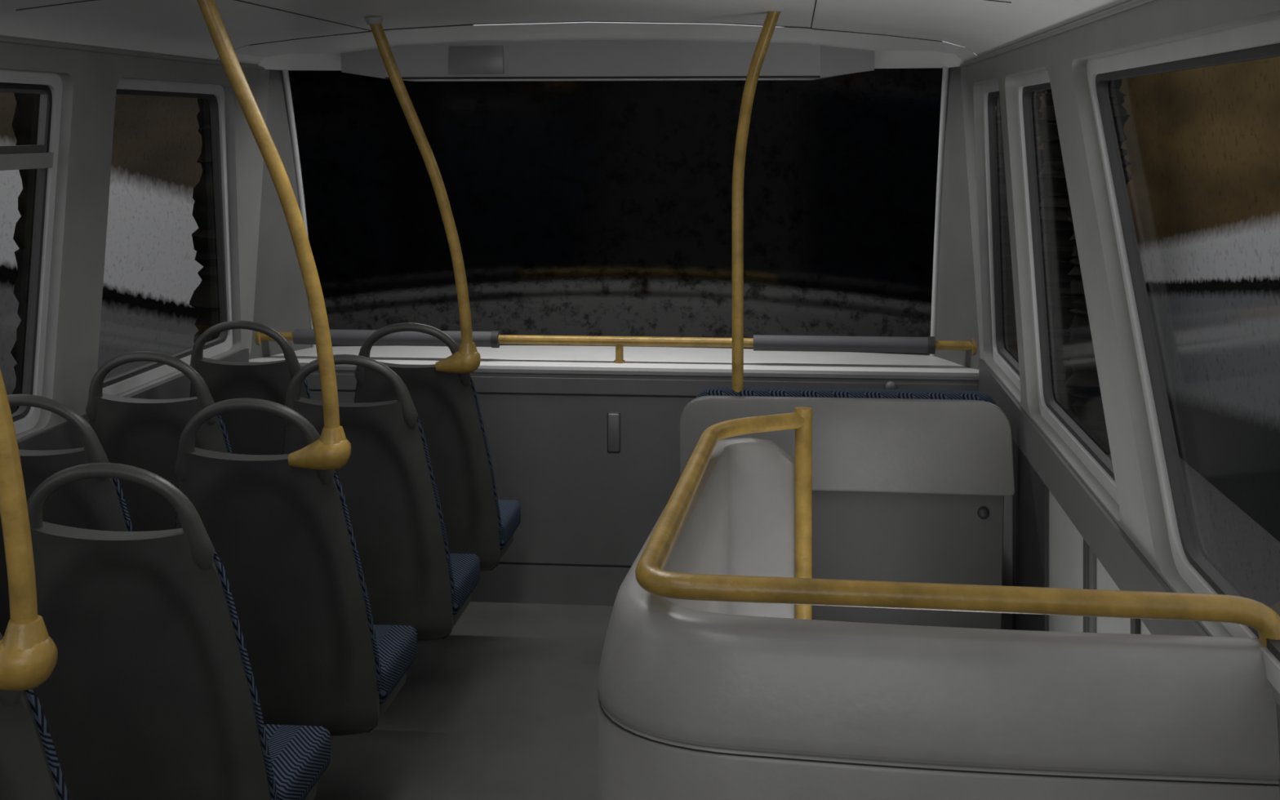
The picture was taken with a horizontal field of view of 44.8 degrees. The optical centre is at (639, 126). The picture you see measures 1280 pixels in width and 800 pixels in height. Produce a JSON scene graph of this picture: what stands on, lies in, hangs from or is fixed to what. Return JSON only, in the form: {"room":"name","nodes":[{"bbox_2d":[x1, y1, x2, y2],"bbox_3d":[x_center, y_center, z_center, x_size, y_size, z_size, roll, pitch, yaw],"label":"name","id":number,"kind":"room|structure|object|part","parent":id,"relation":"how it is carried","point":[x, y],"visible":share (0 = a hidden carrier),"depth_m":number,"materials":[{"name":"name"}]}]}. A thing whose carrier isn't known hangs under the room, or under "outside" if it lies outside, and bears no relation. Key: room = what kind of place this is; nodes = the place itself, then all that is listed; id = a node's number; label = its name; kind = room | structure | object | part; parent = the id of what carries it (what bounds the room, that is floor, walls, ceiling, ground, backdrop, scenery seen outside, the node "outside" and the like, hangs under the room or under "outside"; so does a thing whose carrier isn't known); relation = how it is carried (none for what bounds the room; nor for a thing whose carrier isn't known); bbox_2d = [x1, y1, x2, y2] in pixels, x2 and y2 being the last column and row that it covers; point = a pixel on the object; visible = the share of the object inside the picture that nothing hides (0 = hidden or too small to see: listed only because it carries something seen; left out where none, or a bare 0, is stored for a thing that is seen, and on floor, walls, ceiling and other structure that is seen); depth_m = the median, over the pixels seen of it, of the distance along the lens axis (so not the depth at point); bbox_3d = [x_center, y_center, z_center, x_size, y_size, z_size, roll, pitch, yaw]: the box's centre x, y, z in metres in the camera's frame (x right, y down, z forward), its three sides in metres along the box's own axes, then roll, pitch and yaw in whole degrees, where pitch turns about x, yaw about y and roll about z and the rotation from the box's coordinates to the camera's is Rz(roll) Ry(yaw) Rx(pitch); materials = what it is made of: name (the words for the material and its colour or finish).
{"room":"vehicle interior","nodes":[
{"label":"vehicle interior","id":0,"kind":"room"},
{"bbox_2d":[0,35,269,440],"bbox_3d":[-1.750,0.300,2.060,0.126,1.040,7.160,0,0,6],"label":"lining","id":1,"kind":"object","parent":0,"point":[90,79],"visible":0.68,"depth_m":4.26,"materials":[{"name":"plastic"}]},
{"bbox_2d":[0,69,62,435],"bbox_3d":[-1.631,0.325,3.470,0.093,0.938,1.278,0,0,6],"label":"frame","id":2,"kind":"object","parent":1,"relation":"attached to","point":[52,80],"visible":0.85,"depth_m":4.07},
{"bbox_2d":[0,82,52,422],"bbox_3d":[-1.638,0.325,3.471,0.083,0.870,1.210,0,0,6],"label":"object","id":3,"kind":"structure","parent":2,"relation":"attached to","point":[22,411],"depth_m":4.06,"materials":[{"name":"rubber"}]},
{"bbox_2d":[0,82,52,154],"bbox_3d":[-1.613,-0.018,3.469,0.033,0.185,1.210,0,0,6],"label":"window","id":4,"kind":"structure","parent":2,"relation":"attached to","point":[41,147],"depth_m":4.03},
{"bbox_2d":[0,152,53,170],"bbox_3d":[-1.614,0.088,3.469,0.033,0.040,1.210,0,0,6],"label":"bar","id":5,"kind":"object","parent":4,"relation":"attached to","point":[35,160],"visible":1,"depth_m":3.93,"materials":[{"name":"plastic"}]},
{"bbox_2d":[0,36,266,70],"bbox_3d":[-1.687,-0.208,2.024,0.012,0.012,7.100,0,0,6],"label":"bead","id":6,"kind":"object","parent":1,"relation":"attached to","point":[2,39],"visible":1,"depth_m":4.29,"materials":[{"name":"plastic"}]},
{"bbox_2d":[102,77,233,395],"bbox_3d":[-1.487,0.325,4.938,0.093,0.938,1.167,0,0,6],"label":"frame","id":7,"kind":"object","parent":1,"relation":"attached to","point":[218,91],"visible":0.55,"depth_m":5.19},
{"bbox_2d":[102,88,227,387],"bbox_3d":[-1.494,0.325,4.938,0.083,0.870,1.099,0,0,6],"label":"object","id":8,"kind":"structure","parent":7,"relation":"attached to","point":[211,99],"depth_m":5.28,"materials":[{"name":"rubber"}]},
{"bbox_2d":[250,69,311,359],"bbox_3d":[-1.291,0.318,5.750,0.092,1.055,0.379,0,0,28],"label":"pillar","id":9,"kind":"structure","parent":0,"point":[281,304],"depth_m":5.68,"materials":[{"name":"plastic"}]},
{"bbox_2d":[281,69,315,347],"bbox_3d":[-1.269,0.317,5.784,0.023,1.061,0.312,0,0,10],"label":"trim","id":10,"kind":"structure","parent":9,"relation":"attached to","point":[285,72],"depth_m":5.74,"materials":[{"name":"grey metal"}]},
{"bbox_2d":[313,601,613,799],"bbox_3d":[-0.933,1.720,1.960,1.660,0.080,7.120,0,0,6],"label":"floor","id":11,"kind":"structure","parent":0,"point":[504,706],"depth_m":4.39,"materials":[{"name":"plastic"}]},
{"bbox_2d":[0,632,70,799],"bbox_3d":[-0.993,1.135,2.328,0.500,1.091,0.544,0,0,6],"label":"passenger seat","id":12,"kind":"object","parent":11,"relation":"on","point":[30,769],"visible":0.81,"depth_m":2.12,"materials":[{"name":"plastic"}]},
{"bbox_3d":[-1.016,0.686,2.096,0.360,0.194,0.078,0,0,6],"label":"grab handle","id":13,"kind":"part","parent":12,"relation":"part of","materials":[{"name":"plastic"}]},
{"bbox_2d":[25,689,70,799],"bbox_3d":[-1.004,1.020,2.210,0.496,0.520,0.157,0,0,6],"label":"cushion","id":14,"kind":"object","parent":12,"relation":"on","point":[44,779],"depth_m":2.13,"materials":[{"name":"blue fabric"}]},
{"bbox_2d":[0,394,133,636],"bbox_3d":[-1.337,1.135,3.674,0.500,1.091,0.544,0,0,6],"label":"passenger seat","id":15,"kind":"object","parent":11,"relation":"on","point":[99,504],"visible":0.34,"depth_m":3.46,"materials":[{"name":"plastic"}]},
{"bbox_3d":[-1.359,0.686,3.442,0.360,0.194,0.078,0,0,6],"label":"grab handle","id":16,"kind":"part","parent":15,"relation":"part of","materials":[{"name":"plastic"}]},
{"bbox_2d":[112,478,133,531],"bbox_3d":[-1.348,1.020,3.556,0.496,0.520,0.157,0,0,6],"label":"cushion","id":17,"kind":"object","parent":15,"relation":"on","point":[122,522],"depth_m":3.48,"materials":[{"name":"blue fabric"}]},
{"bbox_2d":[85,351,232,531],"bbox_3d":[-1.273,1.135,4.324,0.500,1.091,0.544,0,0,6],"label":"passenger seat","id":18,"kind":"object","parent":11,"relation":"on","point":[139,433],"visible":0.36,"depth_m":4.12,"materials":[{"name":"plastic"}]},
{"bbox_3d":[-1.296,0.686,4.092,0.360,0.194,0.078,0,0,6],"label":"grab handle","id":19,"kind":"part","parent":18,"relation":"part of","materials":[{"name":"plastic"}]},
{"bbox_2d":[217,414,232,453],"bbox_3d":[-1.284,1.020,4.206,0.496,0.520,0.157,0,0,6],"label":"cushion","id":20,"kind":"object","parent":18,"relation":"on","point":[223,442],"depth_m":4.12,"materials":[{"name":"blue fabric"}]},
{"bbox_2d":[26,462,330,799],"bbox_3d":[-0.912,1.135,2.976,0.500,1.091,0.544,0,0,6],"label":"passenger seat","id":21,"kind":"object","parent":11,"relation":"on","point":[150,693],"visible":0.92,"depth_m":2.82,"materials":[{"name":"plastic"}]},
{"bbox_3d":[-0.935,0.686,2.744,0.360,0.194,0.078,0,0,6],"label":"grab handle","id":22,"kind":"part","parent":21,"relation":"part of","materials":[{"name":"plastic"}]},
{"bbox_2d":[213,552,276,799],"bbox_3d":[-0.924,1.020,2.858,0.496,0.520,0.157,0,0,6],"label":"cushion","id":23,"kind":"object","parent":21,"relation":"on","point":[243,768],"depth_m":2.82,"materials":[{"name":"blue fabric"}]},
{"bbox_2d":[264,724,330,799],"bbox_3d":[-0.902,1.285,3.085,0.500,0.090,0.325,0,0,6],"label":"seat cushion","id":24,"kind":"object","parent":21,"relation":"on","point":[300,755],"depth_m":3.09,"materials":[{"name":"blue fabric"}]},
{"bbox_2d":[189,320,311,454],"bbox_3d":[-1.189,1.135,4.972,0.500,1.091,0.544,0,0,6],"label":"passenger seat","id":25,"kind":"object","parent":11,"relation":"on","point":[249,432],"visible":0.3,"depth_m":4.76,"materials":[{"name":"plastic"}]},
{"bbox_3d":[-1.212,0.686,4.740,0.360,0.194,0.078,0,0,6],"label":"grab handle","id":26,"kind":"part","parent":25,"relation":"part of","materials":[{"name":"plastic"}]},
{"bbox_2d":[189,378,311,399],"bbox_3d":[-1.201,1.020,4.854,0.496,0.520,0.157,0,0,6],"label":"cushion","id":27,"kind":"object","parent":25,"relation":"on","point":[234,389],"depth_m":4.77,"materials":[{"name":"fabric"}]},
{"bbox_2d":[174,398,417,735],"bbox_3d":[-0.827,1.135,3.624,0.500,1.091,0.544,0,0,6],"label":"passenger seat","id":28,"kind":"object","parent":11,"relation":"on","point":[282,535],"visible":0.71,"depth_m":3.47,"materials":[{"name":"plastic"}]},
{"bbox_3d":[-0.850,0.686,3.392,0.360,0.194,0.078,0,0,6],"label":"grab handle","id":29,"kind":"part","parent":28,"relation":"part of","materials":[{"name":"plastic"}]},
{"bbox_2d":[174,471,381,691],"bbox_3d":[-0.839,1.020,3.506,0.496,0.520,0.157,0,0,6],"label":"cushion","id":30,"kind":"object","parent":28,"relation":"on","point":[293,569],"depth_m":3.47,"materials":[{"name":"black plastic"}]},
{"bbox_2d":[373,624,417,704],"bbox_3d":[-0.816,1.285,3.733,0.500,0.090,0.325,0,0,6],"label":"seat cushion","id":31,"kind":"object","parent":28,"relation":"on","point":[397,645],"depth_m":3.71,"materials":[{"name":"blue fabric"}]},
{"bbox_2d":[282,354,479,641],"bbox_3d":[-0.737,1.135,4.271,0.500,1.091,0.544,0,0,6],"label":"passenger seat","id":32,"kind":"object","parent":11,"relation":"on","point":[412,578],"visible":0.53,"depth_m":4.11,"materials":[{"name":"plastic"}]},
{"bbox_3d":[-0.760,0.686,4.040,0.360,0.194,0.078,0,0,6],"label":"grab handle","id":33,"kind":"part","parent":32,"relation":"part of","materials":[{"name":"plastic"}]},
{"bbox_2d":[282,417,454,603],"bbox_3d":[-0.749,1.020,4.154,0.496,0.520,0.157,0,0,6],"label":"cushion","id":34,"kind":"object","parent":32,"relation":"on","point":[389,487],"depth_m":4.11,"materials":[{"name":"fabric"}]},
{"bbox_2d":[449,553,479,615],"bbox_3d":[-0.727,1.285,4.380,0.500,0.090,0.325,0,0,6],"label":"seat cushion","id":35,"kind":"object","parent":32,"relation":"on","point":[465,566],"depth_m":4.36,"materials":[{"name":"blue fabric"}]},
{"bbox_2d":[354,322,520,571],"bbox_3d":[-0.669,1.135,4.921,0.500,1.091,0.544,0,0,6],"label":"passenger seat","id":36,"kind":"object","parent":11,"relation":"on","point":[481,524],"visible":0.59,"depth_m":4.75,"materials":[{"name":"plastic"}]},
{"bbox_3d":[-0.692,0.686,4.689,0.360,0.194,0.078,0,0,6],"label":"grab handle","id":37,"kind":"part","parent":36,"relation":"part of","materials":[{"name":"plastic"}]},
{"bbox_2d":[354,377,502,538],"bbox_3d":[-0.680,1.020,4.803,0.496,0.520,0.157,0,0,6],"label":"cushion","id":38,"kind":"object","parent":36,"relation":"on","point":[454,429],"depth_m":4.76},
{"bbox_2d":[497,499,520,550],"bbox_3d":[-0.658,1.285,5.029,0.500,0.090,0.325,0,0,6],"label":"seat cushion","id":39,"kind":"object","parent":36,"relation":"on","point":[510,510],"depth_m":5.00,"materials":[{"name":"blue fabric"}]},
{"bbox_2d":[0,0,1127,59],"bbox_3d":[-0.490,-0.272,1.671,2.470,0.133,6.630,0,0,6],"label":"ceiling","id":40,"kind":"structure","parent":0,"point":[171,27],"depth_m":4.19,"materials":[{"name":"plastic"}]},
{"bbox_2d":[0,368,57,691],"bbox_3d":[-0.935,0.211,1.994,0.349,1.053,0.096,0,0,-20],"label":"pole","id":41,"kind":"object","parent":40,"relation":"attached to","point":[28,655],"visible":1,"depth_m":2.01,"materials":[{"name":"yellow metal"}]},
{"bbox_2d":[196,0,351,470],"bbox_3d":[-0.789,0.211,3.292,0.349,1.053,0.096,0,0,-20],"label":"pole","id":42,"kind":"object","parent":40,"relation":"attached to","point":[332,451],"visible":1,"depth_m":3.30,"materials":[{"name":"yellow metal"}]},
{"bbox_2d":[235,0,371,31],"bbox_3d":[-1.196,-0.311,1.740,0.004,0.004,6.630,0,0,6],"label":"long seam","id":43,"kind":"object","parent":40,"relation":"attached to","point":[235,0],"visible":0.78,"depth_m":4.30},
{"bbox_2d":[364,17,480,373],"bbox_3d":[-0.644,0.211,4.590,0.349,1.053,0.096,0,0,-20],"label":"pole","id":44,"kind":"object","parent":40,"relation":"attached to","point":[467,360],"visible":1,"depth_m":4.59,"materials":[{"name":"yellow metal"}]},
{"bbox_2d":[15,0,1011,10],"bbox_3d":[-0.316,-0.302,3.447,2.240,0.074,0.004,0,0,6],"label":"seam","id":45,"kind":"object","parent":40,"relation":"attached to","point":[86,0],"visible":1,"depth_m":3.54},
{"bbox_2d":[248,21,942,45],"bbox_3d":[-0.166,-0.302,4.975,2.240,0.074,0.004,0,0,6],"label":"seam","id":46,"kind":"object","parent":40,"relation":"attached to","point":[569,21],"visible":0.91,"depth_m":4.97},
{"bbox_2d":[732,10,782,392],"bbox_3d":[0.327,0.236,4.376,0.055,1.149,0.230,0,0,-34],"label":"pole","id":47,"kind":"object","parent":40,"relation":"attached to","point":[771,18],"visible":0.88,"depth_m":4.45,"materials":[{"name":"yellow metal"}]},
{"bbox_2d":[810,0,817,28],"bbox_3d":[0.217,-0.311,1.601,0.004,0.004,6.630,0,0,6],"label":"long seam","id":48,"kind":"object","parent":40,"relation":"attached to","point":[815,0],"visible":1,"depth_m":4.24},
{"bbox_2d":[217,22,977,64],"bbox_3d":[-0.147,-0.270,5.171,2.470,0.129,0.395,0,0,6],"label":"ceiling panel","id":49,"kind":"object","parent":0,"point":[559,32],"visible":0.76,"depth_m":5.13,"materials":[{"name":"plastic"}]},
{"bbox_2d":[257,50,964,70],"bbox_3d":[-0.114,-0.241,5.512,2.470,0.073,0.290,0,0,6],"label":"header","id":50,"kind":"object","parent":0,"point":[882,59],"visible":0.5,"depth_m":5.44,"materials":[{"name":"plastic"}]},
{"bbox_2d":[341,26,874,81],"bbox_3d":[-0.122,-0.252,5.428,1.860,0.177,0.340,0,0,6],"label":"ceiling panel","id":51,"kind":"object","parent":50,"relation":"attached to","point":[565,60],"visible":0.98,"depth_m":5.27,"materials":[{"name":"grey plastic"}]},
{"bbox_3d":[-0.560,-0.230,5.312,0.190,0.100,0.016,0,0,6],"label":"display panel","id":52,"kind":"part","parent":51,"relation":"part of","materials":[{"name":"grey plastic"}]},
{"bbox_3d":[-0.137,-0.167,5.278,1.490,0.008,0.008,0,0,6],"label":"trim","id":53,"kind":"part","parent":51,"relation":"part of","materials":[{"name":"grey plastic"}]},
{"bbox_2d":[248,361,978,605],"bbox_3d":[-0.120,1.263,5.444,2.600,0.834,0.012,0,0,6],"label":"wall panel","id":54,"kind":"object","parent":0,"point":[583,503],"visible":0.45,"depth_m":5.45,"materials":[{"name":"grey plastic"}]},
{"bbox_2d":[309,389,696,397],"bbox_3d":[-0.120,0.944,5.442,2.600,0.005,0.004,0,0,6],"label":"seam","id":55,"kind":"object","parent":54,"relation":"attached to","point":[309,389],"visible":0.3,"depth_m":5.45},
{"bbox_2d":[498,562,631,567],"bbox_3d":[-0.120,1.542,5.443,2.600,0.007,0.006,0,0,6],"label":"seam","id":56,"kind":"object","parent":54,"relation":"attached to","point":[517,563],"visible":0.3,"depth_m":5.45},
{"bbox_2d":[248,345,978,373],"bbox_3d":[-0.093,0.844,5.722,2.600,0.004,0.548,0,0,6],"label":"window ledge","id":57,"kind":"object","parent":54,"relation":"attached to","point":[504,355],"visible":0.56,"depth_m":5.64,"materials":[{"name":"grey plastic"}]},
{"bbox_2d":[254,328,977,363],"bbox_3d":[-0.111,0.786,5.537,2.590,0.113,0.069,0,0,6],"label":"handrail","id":58,"kind":"object","parent":57,"relation":"on","point":[493,339],"visible":0.95,"depth_m":5.51,"materials":[{"name":"yellow metal"}]},
{"bbox_3d":[-0.111,0.765,5.537,2.590,0.033,0.032,0,0,6],"label":"rail","id":59,"kind":"part","parent":58,"relation":"part of","materials":[{"name":"yellow metal"}]},
{"bbox_3d":[-0.073,0.803,5.534,0.028,0.077,0.028,0,0,6],"label":"stem","id":60,"kind":"part","parent":58,"relation":"part of","materials":[{"name":"yellow metal"}]},
{"bbox_2d":[607,412,620,453],"bbox_3d":[-0.091,1.073,5.444,0.048,0.145,0.022,0,0,6],"label":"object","id":61,"kind":"structure","parent":54,"relation":"attached to","point":[619,413],"depth_m":5.43,"materials":[{"name":"grey plastic"}]},
{"bbox_2d":[608,413,619,452],"bbox_3d":[-0.091,1.073,5.442,0.040,0.135,0.026,0,0,6],"label":"latch","id":62,"kind":"object","parent":61,"relation":"attached to","point":[613,419],"visible":1,"depth_m":5.43,"materials":[{"name":"grey metal"}]},
{"bbox_2d":[885,381,896,389],"bbox_3d":[0.864,0.895,5.335,0.036,0.036,0.032,0,0,6],"label":"handle","id":63,"kind":"object","parent":54,"relation":"attached to","point":[891,384],"visible":0.68,"depth_m":5.32,"materials":[{"name":"grey plastic"}]},
{"bbox_2d":[934,66,980,369],"bbox_3d":[1.087,0.318,5.518,0.092,1.055,0.379,0,0,-17],"label":"pillar","id":64,"kind":"structure","parent":0,"point":[957,320],"depth_m":5.44,"materials":[{"name":"plastic"}]},
{"bbox_2d":[288,67,942,355],"bbox_3d":[-0.091,0.318,5.746,2.370,1.055,0.420,0,0,6],"label":"windscreen","id":65,"kind":"object","parent":64,"relation":"attached to","point":[586,208],"visible":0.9,"depth_m":5.78,"materials":[{"name":"clear glass"}]},
{"bbox_2d":[929,66,948,356],"bbox_3d":[1.072,0.317,5.555,0.023,1.061,0.312,0,0,2],"label":"trim","id":66,"kind":"structure","parent":64,"relation":"attached to","point":[945,69],"depth_m":5.56,"materials":[{"name":"grey metal"}]},
{"bbox_2d":[1001,438,1151,634],"bbox_3d":[1.046,2.050,3.811,0.061,2.460,3.130,0,0,6],"label":"lining","id":67,"kind":"object","parent":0,"point":[1065,541],"depth_m":3.94,"materials":[{"name":"grey plastic"}]},
{"bbox_3d":[1.064,1.294,4.226,0.016,0.772,0.580,0,0,6],"label":"strip","id":68,"kind":"part","parent":67,"relation":"part of","materials":[{"name":"grey plastic"}]},
{"bbox_3d":[0.983,1.294,3.400,0.016,0.772,0.040,0,0,6],"label":"strip","id":69,"kind":"part","parent":67,"relation":"part of","materials":[{"name":"grey plastic"}]},
{"bbox_3d":[0.977,1.294,3.336,0.016,0.772,0.030,0,0,6],"label":"strip","id":70,"kind":"part","parent":67,"relation":"part of","materials":[{"name":"grey plastic"}]},
{"bbox_2d":[978,359,1208,635],"bbox_3d":[1.018,0.851,3.789,0.012,0.109,3.060,0,0,6],"label":"wall panel","id":71,"kind":"object","parent":67,"relation":"attached to","point":[1130,570],"visible":0.69,"depth_m":3.39,"materials":[{"name":"grey plastic"}]},
{"bbox_3d":[0.936,1.294,2.923,0.016,0.772,0.040,0,0,6],"label":"strip","id":72,"kind":"part","parent":67,"relation":"part of","materials":[{"name":"grey plastic"}]},
{"bbox_2d":[960,0,1279,636],"bbox_3d":[0.822,0.300,1.808,0.126,1.040,7.160,0,0,6],"label":"lining","id":73,"kind":"object","parent":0,"point":[1140,512],"visible":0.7,"depth_m":3.17,"materials":[{"name":"plastic"}]},
{"bbox_2d":[982,80,1020,390],"bbox_3d":[1.137,0.325,4.832,0.093,0.938,0.868,0,0,6],"label":"frame","id":74,"kind":"object","parent":73,"relation":"attached to","point":[990,86],"visible":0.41,"depth_m":5.08,"materials":[{"name":"grey plastic"}]},
{"bbox_2d":[987,91,1019,376],"bbox_3d":[1.145,0.325,4.831,0.083,0.870,0.799,0,0,6],"label":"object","id":75,"kind":"structure","parent":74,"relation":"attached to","point":[992,96],"depth_m":5.09,"materials":[{"name":"rubber"}]},
{"bbox_2d":[959,0,1153,67],"bbox_3d":[0.753,-0.208,1.785,0.012,0.012,7.100,0,0,6],"label":"bead","id":76,"kind":"object","parent":73,"relation":"attached to","point":[1133,3],"visible":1,"depth_m":3.23,"materials":[{"name":"plastic"}]},
{"bbox_2d":[1016,68,1119,504],"bbox_3d":[1.025,0.325,3.681,0.093,0.938,1.222,0,0,6],"label":"frame","id":77,"kind":"object","parent":73,"relation":"attached to","point":[1040,77],"visible":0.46,"depth_m":4.24,"materials":[{"name":"grey plastic"}]},
{"bbox_2d":[1022,82,1115,480],"bbox_3d":[1.032,0.325,3.680,0.083,0.870,1.153,0,0,6],"label":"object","id":78,"kind":"structure","parent":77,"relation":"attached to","point":[1091,446],"depth_m":4.24,"materials":[{"name":"rubber"}]},
{"bbox_2d":[1086,16,1279,693],"bbox_3d":[0.870,0.325,2.095,0.093,0.938,2.337,0,0,6],"label":"frame","id":79,"kind":"object","parent":73,"relation":"attached to","point":[1264,32],"visible":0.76,"depth_m":2.76,"materials":[{"name":"grey plastic"}]},
{"bbox_2d":[1095,43,1279,662],"bbox_3d":[0.877,0.325,2.094,0.083,0.870,2.268,0,0,6],"label":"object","id":80,"kind":"structure","parent":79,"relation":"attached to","point":[1219,584],"depth_m":2.85,"materials":[{"name":"rubber"}]},
{"bbox_2d":[1124,70,1279,573],"bbox_3d":[0.880,0.325,2.095,0.060,0.862,2.264,0,0,6],"label":"glass","id":81,"kind":"object","parent":79,"relation":"attached to","point":[1203,70],"visible":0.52,"depth_m":2.42,"materials":[{"name":"clear glass"}]},
{"bbox_2d":[1272,685,1279,791],"bbox_3d":[0.693,1.565,0.249,0.089,3.430,4.030,0,0,6],"label":"wall","id":82,"kind":"structure","parent":0,"point":[1276,694],"depth_m":2.21,"materials":[{"name":"plastic"}]},
{"bbox_3d":[0.628,1.720,4.571,0.940,0.080,1.620,0,0,6],"label":"slab","id":83,"kind":"object","parent":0,"visible":0},
{"bbox_2d":[679,386,1015,629],"bbox_3d":[0.610,1.218,4.670,0.946,0.924,0.586,0,0,6],"label":"partition panel","id":84,"kind":"object","parent":83,"relation":"on","point":[908,485],"visible":0.56,"depth_m":4.40,"materials":[{"name":"plastic"}]},
{"bbox_2d":[695,386,996,405],"bbox_3d":[0.589,0.999,4.476,0.891,0.486,0.120,0,0,6],"label":"cushion","id":85,"kind":"object","parent":84,"relation":"on","point":[714,391],"depth_m":4.43,"materials":[{"name":"blue fabric"}]},
{"bbox_3d":[0.211,1.720,0.311,0.940,0.080,4.060,0,0,6],"label":"slab","id":86,"kind":"object","parent":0,"visible":0},
{"bbox_2d":[596,702,1279,799],"bbox_3d":[0.485,1.304,3.039,1.026,0.752,1.593,0,0,6],"label":"wall","id":87,"kind":"structure","parent":86,"relation":"on","point":[629,766],"depth_m":2.29,"materials":[{"name":"grey plastic"}]},
{"bbox_2d":[597,437,1279,779],"bbox_3d":[0.488,1.218,3.039,1.020,0.925,1.581,0,0,6],"label":"stairwell partition","id":88,"kind":"structure","parent":87,"relation":"attached to","point":[744,676],"depth_m":2.29,"materials":[{"name":"grey plastic"}]},
{"bbox_2d":[597,693,1279,786],"bbox_3d":[0.241,0.955,2.899,0.843,0.064,1.758,0,0,-19],"label":"groove","id":89,"kind":"object","parent":87,"relation":"attached to","point":[605,714],"visible":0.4,"depth_m":2.26,"materials":[{"name":"grey plastic"}]},
{"bbox_2d":[635,406,1279,647],"bbox_3d":[0.534,1.188,3.009,0.972,1.024,1.442,0,0,6],"label":"handrail","id":90,"kind":"object","parent":87,"relation":"attached to","point":[803,591],"visible":0.97,"depth_m":2.35,"materials":[{"name":"yellow metal"}]},
{"bbox_3d":[0.393,1.190,3.724,0.040,1.020,0.041,0,0,6],"label":"post","id":91,"kind":"part","parent":90,"relation":"part of","materials":[{"name":"yellow metal"}]},
{"bbox_3d":[-1.782,1.250,2.063,0.050,0.860,7.160,0,0,6],"label":"lining","id":92,"kind":"object","parent":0,"visible":0},
{"bbox_2d":[17,348,248,450],"bbox_3d":[-1.754,0.851,2.031,0.012,0.109,7.100,0,0,6],"label":"panel","id":93,"kind":"object","parent":92,"relation":"attached to","point":[63,436],"visible":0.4,"depth_m":4.25,"materials":[{"name":"grey plastic"}]},
{"label":"outside","id":94,"kind":"structure","parent":0,"visible":0},
{"bbox_2d":[1106,454,1279,616],"bbox_3d":[2.289,4.280,23.388,24.000,0.001,63.000,0,0,6],"label":"ground","id":95,"kind":"structure","parent":94,"point":[1233,543],"depth_m":15.93,"materials":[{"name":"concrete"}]},
{"bbox_2d":[10,93,39,410],"bbox_3d":[-3.200,0.601,8.654,0.832,7.451,0.847,0,0,-43],"label":"bare tree","id":96,"kind":"object","parent":95,"relation":"on","point":[24,124],"visible":0.16,"depth_m":8.16,"materials":[{"name":"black plant"}]},
{"bbox_2d":[189,57,220,343],"bbox_3d":[-2.801,0.600,10.807,1.394,7.456,0.975,0,0,-43],"label":"bare tree","id":97,"kind":"object","parent":95,"relation":"on","point":[206,299],"visible":0.12,"depth_m":10.82,"materials":[{"name":"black plant"}]},
{"bbox_2d":[0,25,465,413],"bbox_3d":[-5.906,1.380,16.654,3.000,6.600,28.000,0,0,6],"label":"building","id":98,"kind":"structure","parent":95,"relation":"on","point":[151,277],"depth_m":14.36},
{"bbox_2d":[995,90,1046,363],"bbox_3d":[6.912,0.616,28.467,1.358,7.510,1.451,0,0,6],"label":"bare tree","id":99,"kind":"object","parent":95,"relation":"on","point":[1009,325],"visible":0.23,"depth_m":28.08,"materials":[{"name":"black plant"}]},
{"bbox_2d":[1035,88,1078,419],"bbox_3d":[6.401,0.641,22.922,1.277,7.557,1.219,0,0,-7],"label":"bare tree","id":100,"kind":"object","parent":95,"relation":"on","point":[1057,249],"visible":0.28,"depth_m":22.55,"materials":[{"name":"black plant"}]},
{"bbox_2d":[1065,79,1133,454],"bbox_3d":[6.286,0.644,20.675,1.215,7.556,1.286,0,0,42],"label":"bare tree","id":101,"kind":"object","parent":95,"relation":"on","point":[1090,415],"visible":0.2,"depth_m":20.48,"materials":[{"name":"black plant"}]},
{"bbox_2d":[995,56,1279,542],"bbox_3d":[9.002,1.380,25.243,3.000,6.600,48.000,0,0,6],"label":"building","id":102,"kind":"structure","parent":95,"relation":"on","point":[1197,205],"depth_m":18.37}
]}

